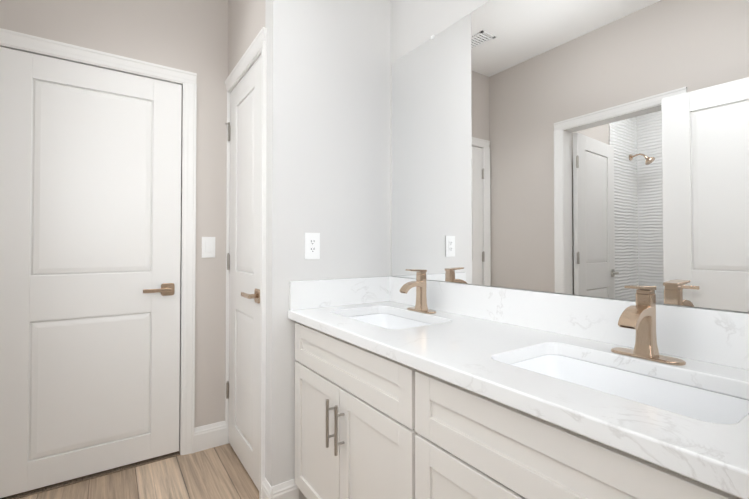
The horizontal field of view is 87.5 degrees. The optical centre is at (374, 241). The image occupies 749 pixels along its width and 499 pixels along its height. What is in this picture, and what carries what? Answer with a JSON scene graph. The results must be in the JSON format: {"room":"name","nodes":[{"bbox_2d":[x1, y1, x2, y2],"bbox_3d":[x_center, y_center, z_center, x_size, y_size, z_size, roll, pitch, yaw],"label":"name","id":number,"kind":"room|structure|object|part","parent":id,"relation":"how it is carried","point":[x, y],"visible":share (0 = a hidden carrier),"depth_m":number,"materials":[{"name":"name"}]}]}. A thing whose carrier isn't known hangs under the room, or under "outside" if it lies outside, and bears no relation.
{"room":"bathroom","nodes":[
{"label":"bathroom","id":0,"kind":"room"},
{"bbox_2d":[0,0,227,427],"bbox_3d":[-1.137,-0.186,2.169,1.830,2.700,0.120,1,-1,-34],"label":"wall","id":1,"kind":"structure","parent":0,"point":[189,35],"depth_m":2.20,"materials":[{"name":"grey paint"}]},
{"bbox_2d":[0,47,181,497],"bbox_3d":[-1.398,0.136,1.945,0.780,2.010,0.131,1,-1,-34],"label":"hall door","id":2,"kind":"structure","parent":1,"relation":"in","point":[90,208],"depth_m":1.91,"materials":[{"name":"white wood"}]},
{"bbox_3d":[-1.162,0.258,2.104,0.151,0.066,0.131,1,-1,-34],"label":"handle","id":3,"kind":"part","parent":2,"relation":"part of","materials":[{"name":"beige metal"}]},
{"bbox_2d":[0,28,196,454],"bbox_3d":[-1.405,0.110,1.971,0.905,2.102,0.138,1,-1,-34],"label":"door frame","id":4,"kind":"structure","parent":1,"relation":"attached to","point":[188,79],"depth_m":2.15,"materials":[{"name":"white wood"}]},
{"bbox_2d":[202,237,214,257],"bbox_3d":[-0.941,0.033,2.220,0.072,0.118,0.010,1,-1,-34],"label":"rocker light switch","id":5,"kind":"object","parent":1,"relation":"attached to","point":[208,247],"visible":1,"depth_m":2.22,"materials":[{"name":"white plastic"}]},
{"bbox_2d":[194,421,226,452],"bbox_3d":[-0.927,1.100,2.212,0.174,0.130,0.015,1,-1,-34],"label":"baseboard","id":6,"kind":"structure","parent":1,"relation":"attached to","point":[209,436],"depth_m":2.21,"materials":[{"name":"white wood"}]},
{"bbox_2d":[20,443,258,498],"bbox_3d":[0.011,1.142,0.461,1.830,0.004,4.005,1,-1,-34],"label":"floor","id":7,"kind":"structure","parent":0,"point":[219,472],"depth_m":1.88,"materials":[{"name":"brown wood"}]},
{"bbox_2d":[288,317,748,498],"bbox_3d":[0.286,0.738,1.191,0.558,0.825,1.550,1,-1,-34],"label":"bathroom vanity","id":8,"kind":"object","parent":7,"relation":"on","point":[420,386],"depth_m":0.97,"materials":[{"name":"white paint"}]},
{"bbox_2d":[288,301,748,492],"bbox_3d":[0.289,0.307,1.199,0.551,0.036,1.550,1,-1,-34],"label":"countertop","id":9,"kind":"structure","parent":8,"relation":"on","point":[469,350],"depth_m":0.84,"materials":[{"name":"white stone"}]},
{"bbox_2d":[344,309,435,328],"bbox_3d":[0.052,0.398,1.554,0.360,0.159,0.530,1,-1,-34],"label":"sink","id":10,"kind":"object","parent":9,"relation":"in","point":[385,317],"depth_m":1.76,"materials":[{"name":"white ceramic"}]},
{"bbox_2d":[400,269,439,312],"bbox_3d":[0.167,0.206,1.641,0.131,0.179,0.158,1,-1,-34],"label":"faucet","id":11,"kind":"object","parent":9,"relation":"on","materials":[{"name":"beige metal"}]},
{"bbox_2d":[500,345,748,428],"bbox_3d":[0.524,0.388,0.859,0.360,0.159,0.530,1,-1,-34],"label":"sink","id":12,"kind":"object","parent":9,"relation":"in","point":[706,400],"depth_m":0.93,"materials":[{"name":"white ceramic"}]},
{"bbox_2d":[608,285,691,364],"bbox_3d":[0.639,0.196,0.946,0.131,0.179,0.158,1,-1,-34],"label":"faucet","id":13,"kind":"object","parent":9,"relation":"on","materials":[{"name":"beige metal"}]},
{"bbox_2d":[228,0,265,75],"bbox_3d":[-0.632,-0.188,2.040,0.100,2.700,0.661,1,-1,-34],"label":"wall","id":14,"kind":"structure","parent":0,"point":[246,21],"depth_m":2.06,"materials":[{"name":"grey paint"}]},
{"bbox_2d":[225,55,260,489],"bbox_3d":[-0.672,0.141,2.050,0.131,2.018,0.634,1,-1,-34],"label":"closet door","id":15,"kind":"structure","parent":14,"relation":"in","point":[243,268],"depth_m":2.00,"materials":[{"name":"white wood"}]},
{"bbox_3d":[-0.553,0.255,1.873,0.131,0.066,0.151,1,-1,-34],"label":"handle","id":16,"kind":"part","parent":15,"relation":"part of","materials":[{"name":"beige metal"}]},
{"bbox_2d":[225,27,266,498],"bbox_3d":[-0.675,0.111,1.994,0.018,2.101,0.682,1,-1,-34],"label":"door frame","id":17,"kind":"structure","parent":14,"relation":"attached to","point":[258,44],"depth_m":1.72,"materials":[{"name":"white wood"}]},
{"bbox_2d":[262,478,272,498],"bbox_3d":[-0.456,1.092,1.660,0.015,0.130,0.094,1,-1,-34],"label":"baseboard","id":18,"kind":"structure","parent":14,"relation":"attached to","point":[267,490],"depth_m":1.65,"materials":[{"name":"white wood"}]},
{"bbox_2d":[265,0,389,498],"bbox_3d":[-0.215,-0.042,1.852,0.649,2.403,0.115,1,-1,-34],"label":"wall","id":19,"kind":"structure","parent":0,"point":[328,130],"depth_m":1.77,"materials":[{"name":"white paint"}]},
{"bbox_3d":[-0.278,0.020,1.752,0.072,0.118,0.007,1,-1,-34],"label":"duplex electrical outlet","id":20,"kind":"part","parent":19,"relation":"part of","materials":[{"name":"white plastic"}]},
{"bbox_2d":[289,277,387,308],"bbox_3d":[-0.147,0.236,1.829,0.525,0.124,0.020,1,-1,-34],"label":"backsplash","id":21,"kind":"structure","parent":19,"relation":"attached to","point":[346,291],"depth_m":1.80,"materials":[{"name":"white stone"}]},
{"bbox_2d":[388,277,748,368],"bbox_3d":[0.509,0.229,1.350,0.020,0.124,1.550,1,-1,-34],"label":"backsplash","id":22,"kind":"structure","parent":0,"relation":"attached to","point":[720,336],"depth_m":1.16,"materials":[{"name":"white stone"}]},
{"bbox_2d":[390,0,748,312],"bbox_3d":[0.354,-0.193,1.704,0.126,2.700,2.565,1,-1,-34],"label":"mirror","id":23,"kind":"object","parent":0,"point":[596,148],"depth_m":1.21,"materials":[{"name":"clear glass"}]},
{"bbox_3d":[-0.787,1.201,0.398,3.900,0.116,5.200,1,-1,-34],"label":"floor","id":24,"kind":"structure","parent":0,"visible":0},
{"bbox_2d":[0,451,179,498],"bbox_3d":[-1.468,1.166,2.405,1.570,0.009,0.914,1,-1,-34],"label":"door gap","id":25,"kind":"object","parent":24,"relation":"on","point":[83,478],"visible":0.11,"depth_m":1.92,"materials":[{"name":"brown wood"}]}
]}

